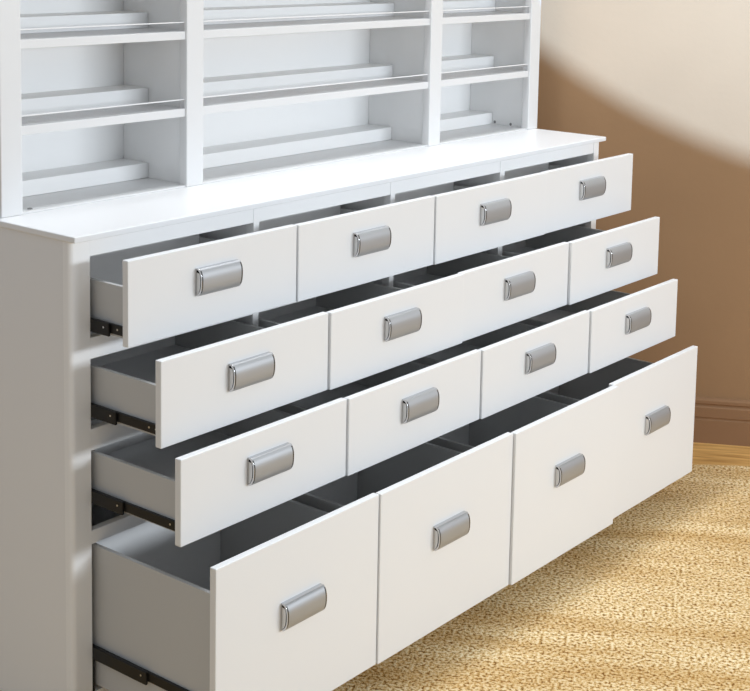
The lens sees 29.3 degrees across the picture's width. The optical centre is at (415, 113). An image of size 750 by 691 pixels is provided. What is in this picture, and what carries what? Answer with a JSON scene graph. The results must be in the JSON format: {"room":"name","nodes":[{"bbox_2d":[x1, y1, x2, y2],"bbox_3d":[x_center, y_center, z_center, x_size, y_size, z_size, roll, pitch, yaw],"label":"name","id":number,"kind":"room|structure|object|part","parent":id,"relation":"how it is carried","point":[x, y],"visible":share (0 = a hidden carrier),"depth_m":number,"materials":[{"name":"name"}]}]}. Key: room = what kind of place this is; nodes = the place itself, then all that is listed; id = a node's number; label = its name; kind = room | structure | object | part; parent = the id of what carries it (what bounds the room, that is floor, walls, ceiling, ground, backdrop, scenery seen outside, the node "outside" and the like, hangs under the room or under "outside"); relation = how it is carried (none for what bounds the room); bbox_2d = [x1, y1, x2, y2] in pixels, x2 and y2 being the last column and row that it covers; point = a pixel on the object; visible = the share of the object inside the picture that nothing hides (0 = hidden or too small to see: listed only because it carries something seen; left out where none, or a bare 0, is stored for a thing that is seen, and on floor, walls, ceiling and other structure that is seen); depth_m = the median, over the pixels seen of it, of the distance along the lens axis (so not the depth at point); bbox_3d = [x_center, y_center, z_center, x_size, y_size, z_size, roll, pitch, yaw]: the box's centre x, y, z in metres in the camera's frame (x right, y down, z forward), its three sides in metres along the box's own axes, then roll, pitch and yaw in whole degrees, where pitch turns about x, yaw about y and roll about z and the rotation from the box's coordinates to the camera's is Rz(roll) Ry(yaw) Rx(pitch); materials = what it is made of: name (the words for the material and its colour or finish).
{"room":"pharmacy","nodes":[
{"label":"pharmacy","id":0,"kind":"room"},
{"bbox_2d":[535,0,749,399],"bbox_3d":[-0.490,-0.555,4.911,10.000,3.200,0.121,2,7,9],"label":"wall","id":1,"kind":"structure","parent":0,"point":[666,83],"depth_m":4.72,"materials":[{"name":"beige paint"}]},
{"bbox_2d":[693,397,749,446],"bbox_3d":[-0.534,0.965,5.031,10.000,0.153,0.017,2,7,9],"label":"baseboard","id":2,"kind":"structure","parent":1,"relation":"attached to","point":[716,420],"depth_m":4.78,"materials":[{"name":"beige paint"}]},
{"bbox_2d":[692,442,749,465],"bbox_3d":[-1.007,1.435,2.174,10.000,0.100,6.120,2,7,9],"label":"floor","id":3,"kind":"structure","parent":0,"point":[703,453],"depth_m":4.69,"materials":[{"name":"brown wood"}]},
{"bbox_2d":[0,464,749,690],"bbox_3d":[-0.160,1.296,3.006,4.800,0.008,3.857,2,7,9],"label":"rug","id":4,"kind":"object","parent":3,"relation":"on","point":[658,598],"visible":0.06,"depth_m":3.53,"materials":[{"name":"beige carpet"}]},
{"bbox_2d":[0,129,697,690],"bbox_3d":[-0.105,0.673,3.749,0.920,1.048,2.066,7,9,37],"label":"dresser","id":5,"kind":"object","parent":4,"relation":"on","point":[280,430],"visible":0.99,"depth_m":3.20,"materials":[{"name":"white paint"}]},
{"bbox_3d":[-0.890,0.746,3.077,0.490,1.035,0.025,7,9,37],"label":"panel","id":6,"kind":"part","parent":5,"relation":"part of","materials":[{"name":"white paint"}]},
{"bbox_3d":[-0.456,0.618,4.017,0.010,0.993,2.002,7,9,37],"label":"panel","id":7,"kind":"part","parent":5,"relation":"part of","materials":[{"name":"white paint"}]},
{"bbox_3d":[-0.534,0.357,3.102,0.275,0.131,0.444,7,9,37],"label":"drawer","id":8,"kind":"part","parent":5,"relation":"part of","materials":[{"name":"grey wood"}]},
{"bbox_3d":[-0.533,0.550,3.122,0.450,0.104,0.444,7,9,37],"label":"drawer","id":9,"kind":"part","parent":5,"relation":"part of","materials":[{"name":"grey wood"}]},
{"bbox_3d":[-0.489,0.737,3.107,0.450,0.104,0.444,7,9,37],"label":"drawer","id":10,"kind":"part","parent":5,"relation":"part of","materials":[{"name":"grey wood"}]},
{"bbox_3d":[-0.420,1.044,3.087,0.450,0.306,0.444,7,9,37],"label":"drawer","id":11,"kind":"part","parent":5,"relation":"part of","materials":[{"name":"grey wood"}]},
{"bbox_3d":[-0.421,0.355,3.007,0.017,0.175,0.488,7,9,37],"label":"drawer","id":12,"kind":"part","parent":5,"relation":"part of","materials":[{"name":"white paint"}]},
{"bbox_3d":[-0.409,0.344,2.992,0.019,0.058,0.118,7,9,37],"label":"handle","id":13,"kind":"part","parent":5,"relation":"part of","materials":[{"name":"silver metal"}]},
{"bbox_3d":[-0.349,0.545,2.975,0.017,0.176,0.490,7,9,37],"label":"drawer","id":14,"kind":"part","parent":5,"relation":"part of","materials":[{"name":"white paint"}]},
{"bbox_3d":[-0.337,0.534,2.960,0.019,0.058,0.118,7,9,37],"label":"handle","id":15,"kind":"part","parent":5,"relation":"part of","materials":[{"name":"silver metal"}]},
{"bbox_3d":[-0.308,0.731,2.957,0.017,0.176,0.490,7,9,37],"label":"drawer","id":16,"kind":"part","parent":5,"relation":"part of","materials":[{"name":"white paint"}]},
{"bbox_2d":[0,0,540,217],"bbox_3d":[-0.322,-0.356,3.825,0.265,0.966,2.078,7,9,37],"label":"hutch","id":17,"kind":"object","parent":5,"relation":"on","point":[101,100],"visible":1,"depth_m":3.73,"materials":[{"name":"white paint"}]},
{"bbox_3d":[-0.851,-0.251,2.975,0.027,0.944,0.054,7,9,37],"label":"post","id":18,"kind":"part","parent":17,"relation":"part of","materials":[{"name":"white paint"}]},
{"bbox_3d":[-0.777,-0.174,3.260,0.232,0.019,0.490,7,9,37],"label":"shelf","id":19,"kind":"part","parent":17,"relation":"part of","materials":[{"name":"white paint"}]},
{"bbox_3d":[-0.781,0.007,3.283,0.232,0.019,0.490,7,9,37],"label":"shelf","id":20,"kind":"part","parent":17,"relation":"part of","materials":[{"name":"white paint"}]},
{"bbox_3d":[-0.622,-0.306,3.459,0.210,0.944,0.034,7,9,37],"label":"upright panel","id":21,"kind":"part","parent":17,"relation":"part of","materials":[{"name":"white laminate"}]},
{"bbox_3d":[-0.529,-0.295,3.387,0.027,0.944,0.054,7,9,37],"label":"post","id":22,"kind":"part","parent":17,"relation":"part of","materials":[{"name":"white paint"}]},
{"bbox_3d":[-0.418,-0.356,3.899,0.010,0.944,2.034,7,9,37],"label":"panel","id":23,"kind":"part","parent":17,"relation":"part of","materials":[{"name":"white laminate"}]},
{"bbox_3d":[-0.328,-0.054,3.862,0.232,0.019,0.916,7,9,37],"label":"shelf","id":24,"kind":"part","parent":17,"relation":"part of","materials":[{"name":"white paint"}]},
{"bbox_3d":[-0.324,-0.236,3.840,0.232,0.019,0.916,7,9,37],"label":"shelf","id":25,"kind":"part","parent":17,"relation":"part of","materials":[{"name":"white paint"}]},
{"bbox_3d":[-0.038,-0.386,4.206,0.210,0.944,0.035,7,9,37],"label":"upright panel","id":26,"kind":"part","parent":17,"relation":"part of","materials":[{"name":"white laminate"}]},
{"bbox_3d":[0.055,-0.375,4.134,0.027,0.944,0.055,7,9,37],"label":"post","id":27,"kind":"part","parent":17,"relation":"part of","materials":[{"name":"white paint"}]},
{"bbox_3d":[0.124,-0.116,4.441,0.232,0.019,0.486,7,9,37],"label":"shelf","id":28,"kind":"part","parent":17,"relation":"part of","materials":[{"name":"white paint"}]},
{"bbox_3d":[0.128,-0.298,4.418,0.232,0.019,0.486,7,9,37],"label":"shelf","id":29,"kind":"part","parent":17,"relation":"part of","materials":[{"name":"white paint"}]},
{"bbox_3d":[0.282,-0.430,4.617,0.210,0.944,0.035,7,9,37],"label":"upright panel","id":30,"kind":"part","parent":17,"relation":"part of","materials":[{"name":"white laminate"}]},
{"bbox_3d":[0.376,-0.419,4.545,0.027,0.944,0.055,7,9,37],"label":"post","id":31,"kind":"part","parent":17,"relation":"part of","materials":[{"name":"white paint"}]},
{"bbox_3d":[-0.296,0.721,2.941,0.019,0.058,0.118,7,9,37],"label":"handle","id":32,"kind":"part","parent":5,"relation":"part of","materials":[{"name":"silver metal"}]},
{"bbox_3d":[-0.239,1.037,2.937,0.017,0.390,0.488,7,9,37],"label":"drawer","id":33,"kind":"part","parent":5,"relation":"part of","materials":[{"name":"white paint"}]},
{"bbox_2d":[0,129,605,243],"bbox_3d":[-0.248,0.141,3.804,0.528,0.013,2.066,7,9,37],"label":"countertop","id":34,"kind":"structure","parent":5,"relation":"on","point":[125,215],"depth_m":3.43,"materials":[{"name":"white paint"}]},
{"bbox_3d":[-0.226,1.007,2.919,0.019,0.058,0.118,7,9,37],"label":"handle","id":35,"kind":"part","parent":5,"relation":"part of","materials":[{"name":"silver metal"}]},
{"bbox_3d":[-0.228,0.317,3.487,0.275,0.131,0.453,7,9,37],"label":"drawer","id":36,"kind":"part","parent":5,"relation":"part of","materials":[{"name":"grey wood"}]},
{"bbox_3d":[-0.226,0.509,3.506,0.450,0.104,0.453,7,9,37],"label":"drawer","id":37,"kind":"part","parent":5,"relation":"part of","materials":[{"name":"grey wood"}]},
{"bbox_3d":[-0.182,0.696,3.491,0.450,0.104,0.453,7,9,37],"label":"drawer","id":38,"kind":"part","parent":5,"relation":"part of","materials":[{"name":"grey wood"}]},
{"bbox_3d":[-0.113,0.314,3.395,0.017,0.175,0.501,7,9,37],"label":"drawer","id":39,"kind":"part","parent":5,"relation":"part of","materials":[{"name":"white paint"}]},
{"bbox_3d":[-0.101,0.303,3.379,0.019,0.058,0.118,7,9,37],"label":"handle","id":40,"kind":"part","parent":5,"relation":"part of","materials":[{"name":"silver metal"}]},
{"bbox_3d":[-0.115,1.004,3.471,0.450,0.306,0.453,7,9,37],"label":"drawer","id":41,"kind":"part","parent":5,"relation":"part of","materials":[{"name":"grey wood"}]},
{"bbox_3d":[-0.040,0.504,3.361,0.017,0.176,0.498,7,9,37],"label":"drawer","id":42,"kind":"part","parent":5,"relation":"part of","materials":[{"name":"white paint"}]},
{"bbox_3d":[-0.028,0.494,3.345,0.019,0.058,0.118,7,9,37],"label":"handle","id":43,"kind":"part","parent":5,"relation":"part of","materials":[{"name":"silver metal"}]},
{"bbox_3d":[0.001,0.690,3.344,0.017,0.176,0.500,7,9,37],"label":"drawer","id":44,"kind":"part","parent":5,"relation":"part of","materials":[{"name":"white paint"}]},
{"bbox_3d":[0.013,0.679,3.328,0.019,0.058,0.118,7,9,37],"label":"handle","id":45,"kind":"part","parent":5,"relation":"part of","materials":[{"name":"silver metal"}]},
{"bbox_3d":[0.079,0.276,3.872,0.275,0.131,0.448,7,9,37],"label":"drawer","id":46,"kind":"part","parent":5,"relation":"part of","materials":[{"name":"grey wood"}]},
{"bbox_3d":[0.072,0.995,3.328,0.017,0.390,0.510,7,9,37],"label":"drawer","id":47,"kind":"part","parent":5,"relation":"part of","materials":[{"name":"white paint"}]},
{"bbox_3d":[0.085,0.966,3.310,0.019,0.058,0.118,7,9,37],"label":"handle","id":48,"kind":"part","parent":5,"relation":"part of","materials":[{"name":"silver metal"}]},
{"bbox_3d":[0.073,0.467,3.897,0.450,0.104,0.448,7,9,37],"label":"drawer","id":49,"kind":"part","parent":5,"relation":"part of","materials":[{"name":"grey wood"}]},
{"bbox_3d":[0.125,0.655,3.877,0.450,0.104,0.448,7,9,37],"label":"drawer","id":50,"kind":"part","parent":5,"relation":"part of","materials":[{"name":"grey wood"}]},
{"bbox_3d":[0.200,0.272,3.789,0.017,0.175,0.506,7,9,37],"label":"drawer","id":51,"kind":"part","parent":5,"relation":"part of","materials":[{"name":"white paint"}]},
{"bbox_3d":[0.212,0.261,3.773,0.019,0.058,0.118,7,9,37],"label":"handle","id":52,"kind":"part","parent":5,"relation":"part of","materials":[{"name":"silver metal"}]},
{"bbox_3d":[0.194,0.963,3.855,0.450,0.306,0.448,7,9,37],"label":"drawer","id":53,"kind":"part","parent":5,"relation":"part of","materials":[{"name":"grey wood"}]},
{"bbox_3d":[0.262,0.462,3.757,0.017,0.176,0.498,7,9,37],"label":"drawer","id":54,"kind":"part","parent":5,"relation":"part of","materials":[{"name":"white paint"}]},
{"bbox_3d":[0.274,0.451,3.741,0.019,0.058,0.118,7,9,37],"label":"handle","id":55,"kind":"part","parent":5,"relation":"part of","materials":[{"name":"silver metal"}]},
{"bbox_3d":[0.314,0.648,3.737,0.017,0.176,0.505,7,9,37],"label":"drawer","id":56,"kind":"part","parent":5,"relation":"part of","materials":[{"name":"white paint"}]},
{"bbox_3d":[0.385,0.233,4.270,0.275,0.131,0.463,7,9,37],"label":"drawer","id":57,"kind":"part","parent":5,"relation":"part of","materials":[{"name":"grey wood"}]},
{"bbox_3d":[0.326,0.638,3.721,0.019,0.058,0.118,7,9,37],"label":"handle","id":58,"kind":"part","parent":5,"relation":"part of","materials":[{"name":"silver metal"}]},
{"bbox_3d":[0.388,0.426,4.288,0.450,0.104,0.463,7,9,37],"label":"drawer","id":59,"kind":"part","parent":5,"relation":"part of","materials":[{"name":"grey wood"}]},
{"bbox_3d":[0.388,0.954,3.721,0.017,0.390,0.497,7,9,37],"label":"drawer","id":60,"kind":"part","parent":5,"relation":"part of","materials":[{"name":"white paint"}]},
{"bbox_3d":[0.355,0.576,4.670,0.490,1.035,0.025,7,9,37],"label":"panel","id":61,"kind":"part","parent":5,"relation":"part of","materials":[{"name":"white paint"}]},
{"bbox_3d":[0.400,0.924,3.703,0.019,0.058,0.118,7,9,37],"label":"handle","id":62,"kind":"part","parent":5,"relation":"part of","materials":[{"name":"silver metal"}]},
{"bbox_3d":[0.439,0.613,4.268,0.450,0.104,0.463,7,9,37],"label":"drawer","id":63,"kind":"part","parent":5,"relation":"part of","materials":[{"name":"grey wood"}]},
{"bbox_3d":[0.504,0.230,4.185,0.017,0.175,0.492,7,9,37],"label":"drawer","id":64,"kind":"part","parent":5,"relation":"part of","materials":[{"name":"white paint"}]},
{"bbox_3d":[0.516,0.218,4.169,0.019,0.058,0.118,7,9,37],"label":"handle","id":65,"kind":"part","parent":5,"relation":"part of","materials":[{"name":"silver metal"}]},
{"bbox_3d":[0.491,0.919,4.260,0.450,0.306,0.463,7,9,37],"label":"drawer","id":66,"kind":"part","parent":5,"relation":"part of","materials":[{"name":"grey wood"}]},
{"bbox_3d":[0.576,0.421,4.146,0.017,0.176,0.503,7,9,37],"label":"drawer","id":67,"kind":"part","parent":5,"relation":"part of","materials":[{"name":"white paint"}]},
{"bbox_3d":[0.588,0.410,4.131,0.019,0.058,0.118,7,9,37],"label":"handle","id":68,"kind":"part","parent":5,"relation":"part of","materials":[{"name":"silver metal"}]},
{"bbox_3d":[0.628,0.607,4.129,0.017,0.176,0.499,7,9,37],"label":"drawer","id":69,"kind":"part","parent":5,"relation":"part of","materials":[{"name":"white paint"}]},
{"bbox_3d":[0.640,0.596,4.113,0.019,0.058,0.118,7,9,37],"label":"handle","id":70,"kind":"part","parent":5,"relation":"part of","materials":[{"name":"silver metal"}]},
{"bbox_3d":[0.682,0.910,4.122,0.017,0.390,0.498,7,9,37],"label":"drawer","id":71,"kind":"part","parent":5,"relation":"part of","materials":[{"name":"white paint"}]},
{"bbox_3d":[0.695,0.881,4.104,0.019,0.058,0.118,7,9,37],"label":"handle","id":72,"kind":"part","parent":5,"relation":"part of","materials":[{"name":"silver metal"}]}
]}

